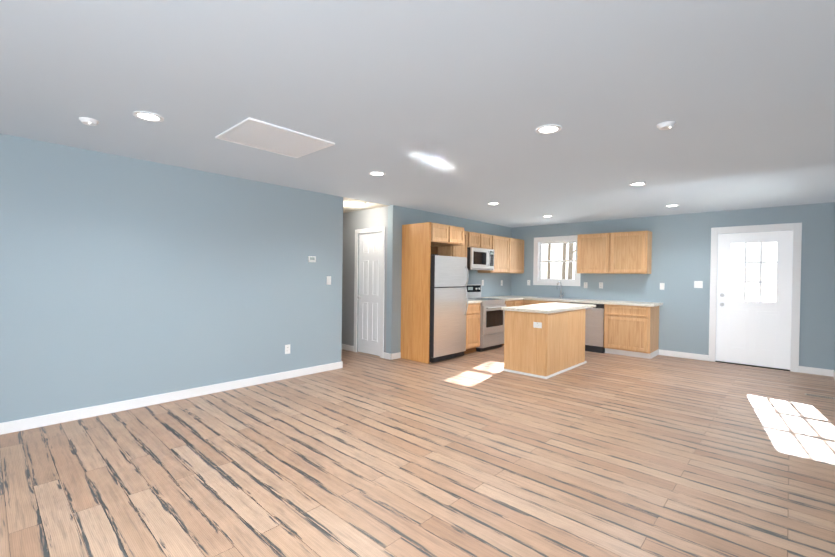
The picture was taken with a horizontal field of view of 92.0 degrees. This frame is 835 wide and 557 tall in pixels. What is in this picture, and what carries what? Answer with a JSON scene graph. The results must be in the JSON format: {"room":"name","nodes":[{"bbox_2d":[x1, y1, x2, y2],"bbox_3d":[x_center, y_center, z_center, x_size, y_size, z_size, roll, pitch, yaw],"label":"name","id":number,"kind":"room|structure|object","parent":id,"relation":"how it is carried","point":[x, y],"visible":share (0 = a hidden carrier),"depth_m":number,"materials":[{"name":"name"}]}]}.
{"room":"kitchen","nodes":[
{"label":"kitchen","id":0,"kind":"room"},
{"bbox_2d":[0,133,342,422],"bbox_3d":[-2.918,0.043,3.855,0.120,2.440,5.296,1,1,43],"label":"wall","id":1,"kind":"structure","parent":0,"point":[122,278],"depth_m":4.01,"materials":[{"name":"blue paint"}]},
{"bbox_2d":[0,362,341,434],"bbox_3d":[-2.843,1.217,3.865,0.014,0.095,5.176,1,1,43],"label":"baseboard","id":2,"kind":"structure","parent":1,"relation":"attached to","point":[44,420],"depth_m":4.02,"materials":[{"name":"white wood"}]},
{"bbox_2d":[285,344,289,353],"bbox_3d":[-1.655,0.891,5.143,0.007,0.117,0.072,1,1,43],"label":"outlet","id":3,"kind":"object","parent":1,"relation":"attached to","point":[287,349],"visible":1,"depth_m":5.14,"materials":[{"name":"white plastic"}]},
{"bbox_2d":[308,256,315,261],"bbox_3d":[-1.407,-0.268,5.370,0.024,0.080,0.110,1,1,43],"label":"thermostat","id":4,"kind":"object","parent":1,"relation":"attached to","point":[311,258],"visible":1,"depth_m":5.36,"materials":[{"name":"white plastic"}]},
{"bbox_2d":[326,276,330,284],"bbox_3d":[-1.227,0.015,5.582,0.009,0.117,0.072,1,1,43],"label":"light switch","id":5,"kind":"object","parent":1,"relation":"attached to","point":[328,281],"visible":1,"depth_m":5.58,"materials":[{"name":"white plastic"}]},
{"bbox_2d":[342,206,387,352],"bbox_3d":[-1.018,0.037,7.015,1.555,2.440,0.120,1,1,43],"label":"wall","id":6,"kind":"structure","parent":0,"point":[365,219],"depth_m":7.04,"materials":[{"name":"grey paint"}]},
{"bbox_2d":[342,344,353,351],"bbox_3d":[-1.378,1.202,7.255,0.740,0.095,0.014,1,1,43],"label":"baseboard","id":7,"kind":"structure","parent":6,"relation":"attached to","point":[347,347],"depth_m":7.09,"materials":[{"name":"white wood"}]},
{"bbox_2d":[357,232,380,355],"bbox_3d":[-0.800,0.236,6.748,0.609,2.029,0.095,1,1,43],"label":"closet door","id":8,"kind":"structure","parent":6,"relation":"in","point":[369,297],"depth_m":6.77,"materials":[{"name":"white wood"}]},
{"bbox_2d":[354,227,384,357],"bbox_3d":[-0.813,0.205,6.732,0.755,2.115,0.016,1,1,43],"label":"door frame","id":9,"kind":"structure","parent":6,"relation":"attached to","point":[370,230],"depth_m":6.53,"materials":[{"name":"white wood"}]},
{"bbox_2d":[383,352,391,359],"bbox_3d":[-0.478,1.223,6.421,0.184,0.095,0.014,1,1,43],"label":"baseboard","id":10,"kind":"structure","parent":6,"relation":"attached to","point":[387,356],"depth_m":6.41,"materials":[{"name":"white wood"}]},
{"bbox_2d":[0,345,834,556],"bbox_3d":[0.024,1.347,4.344,7.357,0.100,10.375,1,1,43],"label":"floor","id":11,"kind":"structure","parent":0,"point":[472,454],"depth_m":2.81,"materials":[{"name":"brown wood"}]},
{"bbox_2d":[400,222,437,363],"bbox_3d":[0.260,0.203,6.631,0.603,2.150,0.888,1,1,43],"label":"end panel","id":12,"kind":"object","parent":11,"relation":"on","point":[418,249],"visible":0.94,"depth_m":6.29,"materials":[{"name":"brown wood"}]},
{"bbox_2d":[429,254,468,362],"bbox_3d":[0.321,0.446,6.587,0.704,1.666,0.822,1,1,43],"label":"refrigerator","id":13,"kind":"object","parent":11,"relation":"on","point":[449,275],"visible":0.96,"depth_m":6.33,"materials":[{"name":"silver metal"}]},
{"bbox_2d":[464,303,480,353],"bbox_3d":[0.727,0.843,7.127,0.635,0.873,0.468,1,1,43],"label":"base cabinet","id":14,"kind":"object","parent":11,"relation":"on","point":[473,327],"visible":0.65,"depth_m":6.92,"materials":[{"name":"brown wood"}]},
{"bbox_2d":[466,299,481,303],"bbox_3d":[0.736,0.384,7.123,0.638,0.040,0.474,1,1,43],"label":"countertop","id":15,"kind":"structure","parent":14,"relation":"on","point":[474,301],"depth_m":6.98,"materials":[{"name":"stone"}]},
{"bbox_2d":[465,284,506,351],"bbox_3d":[1.199,0.694,7.549,0.687,1.175,0.762,1,1,43],"label":"range","id":16,"kind":"object","parent":11,"relation":"on","point":[492,317],"visible":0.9,"depth_m":7.35,"materials":[{"name":"silver metal"}]},
{"bbox_2d":[502,300,522,345],"bbox_3d":[1.672,0.845,8.148,0.635,0.873,0.731,1,1,43],"label":"base cabinet","id":17,"kind":"object","parent":11,"relation":"on","point":[514,303],"visible":0.17,"depth_m":7.95,"materials":[{"name":"brown wood"}]},
{"bbox_2d":[481,296,523,300],"bbox_3d":[1.670,0.387,8.115,0.660,0.040,0.690,1,1,43],"label":"countertop","id":18,"kind":"structure","parent":17,"relation":"on","point":[507,298],"depth_m":8.09,"materials":[{"name":"stone"}]},
{"bbox_2d":[503,306,589,378],"bbox_3d":[1.938,0.877,6.031,0.659,0.858,1.418,1,1,43],"label":"kitchen island","id":19,"kind":"object","parent":11,"relation":"on","point":[554,345],"depth_m":5.58,"materials":[{"name":"brown wood"}]},
{"bbox_2d":[533,322,541,327],"bbox_3d":[1.604,0.611,5.389,0.117,0.076,0.007,1,1,43],"label":"outlet","id":20,"kind":"object","parent":19,"relation":"attached to","point":[537,324],"visible":1,"depth_m":5.39,"materials":[{"name":"white plastic"}]},
{"bbox_2d":[502,302,589,313],"bbox_3d":[2.057,0.426,6.163,0.687,0.040,1.796,1,1,43],"label":"island countertop","id":21,"kind":"structure","parent":19,"relation":"on","point":[545,308],"depth_m":5.79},
{"bbox_2d":[527,300,569,304],"bbox_3d":[2.703,0.859,8.090,0.938,0.872,0.634,1,1,43],"label":"base cabinet","id":22,"kind":"object","parent":11,"relation":"on","point":[528,302],"depth_m":7.97,"materials":[{"name":"brown wood"}]},
{"bbox_2d":[509,295,662,306],"bbox_3d":[2.982,0.407,7.827,2.978,0.040,0.642,1,1,43],"label":"countertop","id":23,"kind":"structure","parent":22,"relation":"on","point":[610,302],"depth_m":7.28,"materials":[{"name":"stone"}]},
{"bbox_2d":[530,297,574,299],"bbox_3d":[2.732,0.478,8.097,0.800,0.205,0.460,1,1,43],"label":"sink","id":24,"kind":"object","parent":23,"relation":"in","point":[553,298],"visible":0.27,"depth_m":8.22,"materials":[{"name":"silver metal"}]},
{"bbox_2d":[557,281,564,297],"bbox_3d":[2.899,0.208,8.173,0.107,0.346,0.216,1,1,43],"label":"faucet","id":25,"kind":"object","parent":23,"relation":"on","point":[561,295],"visible":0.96,"depth_m":8.22,"materials":[{"name":"silver metal"}]},
{"bbox_2d":[570,302,604,352],"bbox_3d":[3.260,0.872,7.551,0.606,0.872,0.664,1,1,43],"label":"dishwasher","id":26,"kind":"object","parent":11,"relation":"on","point":[594,330],"visible":0.42,"depth_m":7.23,"materials":[{"name":"silver metal"}]},
{"bbox_2d":[604,304,658,358],"bbox_3d":[3.764,0.883,7.107,0.728,0.873,0.635,1,1,43],"label":"base cabinet","id":27,"kind":"object","parent":11,"relation":"on","point":[632,331],"visible":0.98,"depth_m":6.87,"materials":[{"name":"brown wood"}]},
{"bbox_2d":[805,393,834,399],"bbox_3d":[4.653,1.353,4.662,0.255,0.005,0.105,1,1,43],"label":"floor vent","id":28,"kind":"object","parent":11,"relation":"in","point":[820,396],"visible":1,"depth_m":4.66,"materials":[{"name":"metal"}]},
{"bbox_2d":[0,0,834,227],"bbox_3d":[0.057,-1.190,4.318,7.357,0.104,10.375,1,1,43],"label":"ceiling","id":29,"kind":"structure","parent":0,"point":[447,107],"depth_m":2.46,"materials":[{"name":"white paint"}]},
{"bbox_2d":[79,117,98,125],"bbox_3d":[-2.393,-1.146,2.938,0.116,0.029,0.116,1,1,43],"label":"smoke detector","id":30,"kind":"object","parent":29,"relation":"attached to","point":[88,121],"visible":0.96,"depth_m":2.91,"materials":[{"name":"white plastic"}]},
{"bbox_2d":[133,111,163,121],"bbox_3d":[-1.901,-1.150,2.851,0.184,0.006,0.184,1,1,43],"label":"recessed light","id":31,"kind":"object","parent":29,"relation":"in","point":[148,116],"visible":0.92,"depth_m":2.84,"materials":[{"name":"white metal"}]},
{"bbox_2d":[215,117,334,157],"bbox_3d":[-1.162,-1.141,3.318,0.610,0.014,0.730,1,1,43],"label":"attic hatch","id":32,"kind":"object","parent":29,"relation":"in","point":[258,134],"visible":0.98,"depth_m":3.27,"materials":[{"name":"white paint"}]},
{"bbox_2d":[369,171,385,175],"bbox_3d":[-0.438,-1.145,4.371,0.184,0.006,0.184,1,1,43],"label":"recessed light","id":33,"kind":"object","parent":29,"relation":"in","point":[375,173],"visible":0.92,"depth_m":4.36,"materials":[{"name":"white metal"}]},
{"bbox_2d":[487,202,499,204],"bbox_3d":[1.146,-1.141,6.081,0.184,0.006,0.184,1,1,43],"label":"recessed light","id":34,"kind":"object","parent":29,"relation":"in","point":[494,203],"visible":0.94,"depth_m":6.07,"materials":[{"name":"white metal"}]},
{"bbox_2d":[536,124,561,133],"bbox_3d":[0.973,-1.113,2.996,0.184,0.006,0.184,1,1,43],"label":"recessed light","id":35,"kind":"object","parent":29,"relation":"in","point":[548,129],"visible":0.94,"depth_m":2.99,"materials":[{"name":"white metal"}]},
{"bbox_2d":[629,182,646,185],"bbox_3d":[2.564,-1.109,4.698,0.184,0.006,0.184,1,1,43],"label":"recessed light","id":36,"kind":"object","parent":29,"relation":"in","point":[638,183],"visible":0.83,"depth_m":4.67,"materials":[{"name":"white metal"}]},
{"bbox_2d":[657,121,675,129],"bbox_3d":[1.770,-1.090,2.871,0.116,0.029,0.116,1,1,43],"label":"smoke detector","id":37,"kind":"object","parent":29,"relation":"attached to","point":[666,125],"visible":1,"depth_m":2.84,"materials":[{"name":"white plastic"}]},
{"bbox_2d":[386,205,511,353],"bbox_3d":[0.853,0.054,7.802,0.120,2.440,3.818,1,1,43],"label":"wall","id":38,"kind":"structure","parent":0,"point":[398,217],"depth_m":6.51,"materials":[{"name":"blue paint"}]},
{"bbox_2d":[391,352,400,359],"bbox_3d":[-0.347,1.224,6.437,0.014,0.095,0.215,1,1,43],"label":"baseboard","id":39,"kind":"structure","parent":38,"relation":"attached to","point":[396,355],"depth_m":6.44,"materials":[{"name":"white wood"}]},
{"bbox_2d":[431,222,463,246],"bbox_3d":[0.282,-0.725,6.629,0.608,0.295,0.868,1,1,43],"label":"upper cabinet","id":40,"kind":"object","parent":38,"relation":"attached to","point":[445,235],"visible":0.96,"depth_m":6.44,"materials":[{"name":"brown wood"}]},
{"bbox_2d":[438,231,467,256],"bbox_3d":[0.634,-0.503,7.221,0.328,0.740,0.476,1,1,43],"label":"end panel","id":41,"kind":"object","parent":38,"relation":"attached to","point":[458,251],"visible":0.33,"depth_m":7.09,"materials":[{"name":"brown wood"}]},
{"bbox_2d":[467,231,490,248],"bbox_3d":[1.066,-0.728,7.681,0.328,0.288,0.780,1,1,43],"label":"upper cabinet","id":42,"kind":"object","parent":38,"relation":"attached to","point":[477,240],"visible":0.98,"depth_m":7.54,"materials":[{"name":"brown wood"}]},
{"bbox_2d":[467,247,493,269],"bbox_3d":[1.108,-0.378,7.641,0.444,0.400,0.758,1,1,43],"label":"microwave","id":43,"kind":"object","parent":42,"relation":"attached to","point":[480,259],"visible":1,"depth_m":7.45,"materials":[{"name":"silver metal"}]},
{"bbox_2d":[478,235,513,272],"bbox_3d":[1.578,-0.501,8.239,0.328,0.740,0.733,1,1,43],"label":"upper cabinet","id":44,"kind":"object","parent":38,"relation":"attached to","point":[508,255],"depth_m":8.14,"materials":[{"name":"brown wood"}]},
{"bbox_2d":[510,239,523,273],"bbox_3d":[1.981,-0.500,8.674,0.328,0.740,0.733,1,1,43],"label":"upper cabinet","id":45,"kind":"object","parent":38,"relation":"attached to","point":[516,264],"depth_m":8.64,"materials":[{"name":"brown wood"}]},
{"bbox_2d":[511,202,834,369],"bbox_3d":[4.061,0.101,7.350,5.202,2.440,0.120,1,1,43],"label":"wall","id":46,"kind":"structure","parent":0,"point":[681,252],"depth_m":6.78,"materials":[{"name":"blue paint"}]},
{"bbox_2d":[533,235,580,285],"bbox_3d":[2.911,-0.380,8.398,1.005,1.020,0.127,1,1,43],"label":"kitchen window","id":47,"kind":"structure","parent":46,"relation":"in","point":[538,258],"depth_m":8.46,"materials":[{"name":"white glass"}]},
{"bbox_2d":[577,233,610,273],"bbox_3d":[3.389,-0.484,7.665,0.600,0.745,0.330,1,1,43],"label":"upper cabinet","id":48,"kind":"object","parent":46,"relation":"attached to","point":[593,253],"visible":0.96,"depth_m":7.54,"materials":[{"name":"brown wood"}]},
{"bbox_2d":[610,230,651,273],"bbox_3d":[3.832,-0.474,7.255,0.603,0.745,0.330,1,1,43],"label":"upper cabinet","id":49,"kind":"object","parent":46,"relation":"attached to","point":[630,252],"visible":1,"depth_m":7.11,"materials":[{"name":"brown wood"}]},
{"bbox_2d":[660,283,664,289],"bbox_3d":[4.280,0.124,7.058,0.072,0.117,0.009,1,1,43],"label":"light switch","id":50,"kind":"object","parent":46,"relation":"attached to","point":[662,285],"visible":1,"depth_m":7.05,"materials":[{"name":"white plastic"}]},
{"bbox_2d":[659,349,707,360],"bbox_3d":[4.503,1.284,6.847,0.713,0.095,0.014,1,1,43],"label":"baseboard","id":51,"kind":"structure","parent":46,"relation":"attached to","point":[684,355],"depth_m":6.83,"materials":[{"name":"white wood"}]},
{"bbox_2d":[694,281,702,287],"bbox_3d":[4.666,0.085,6.700,0.118,0.117,0.009,1,1,43],"label":"double light switch","id":52,"kind":"object","parent":46,"relation":"attached to","point":[698,284],"visible":1,"depth_m":6.70,"materials":[{"name":"white plastic"}]},
{"bbox_2d":[716,230,792,369],"bbox_3d":[5.184,0.300,6.241,0.895,2.057,0.115,1,1,43],"label":"entry door","id":53,"kind":"structure","parent":46,"relation":"in","point":[756,333],"depth_m":6.22,"materials":[{"name":"white wood"}]},
{"bbox_2d":[708,223,801,371],"bbox_3d":[5.206,0.257,6.264,1.073,2.180,0.117,1,1,43],"label":"door frame","id":54,"kind":"structure","parent":46,"relation":"attached to","point":[796,228],"depth_m":6.04,"materials":[{"name":"white wood"}]},
{"bbox_2d":[799,366,832,376],"bbox_3d":[5.682,1.311,5.755,0.376,0.095,0.014,1,1,43],"label":"baseboard","id":55,"kind":"structure","parent":46,"relation":"attached to","point":[817,371],"depth_m":5.74,"materials":[{"name":"white wood"}]},
{"label":"outside","id":56,"kind":"structure","parent":0,"visible":0},
{"bbox_2d":[730,290,775,301],"bbox_3d":[13.386,1.599,14.473,80.000,0.150,100.000,1,1,43],"label":"ground","id":57,"kind":"structure","parent":56,"point":[735,295],"depth_m":36.30,"materials":[{"name":"white plant"}]},
{"bbox_2d":[547,244,550,278],"bbox_3d":[7.030,-3.207,21.559,2.116,9.152,3.013,1,1,43],"label":"tree","id":58,"kind":"object","parent":57,"relation":"on","point":[549,263],"depth_m":21.62,"materials":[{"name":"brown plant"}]},
{"bbox_2d":[562,243,566,278],"bbox_3d":[6.654,-2.421,17.501,2.138,7.652,2.155,1,1,43],"label":"tree","id":59,"kind":"object","parent":57,"relation":"on","point":[564,263],"depth_m":17.50,"materials":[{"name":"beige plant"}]},
{"bbox_2d":[568,243,575,278],"bbox_3d":[5.225,-1.651,13.564,2.652,6.152,2.874,1,1,43],"label":"tree","id":60,"kind":"object","parent":57,"relation":"on","point":[570,264],"depth_m":13.77,"materials":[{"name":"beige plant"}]}
]}

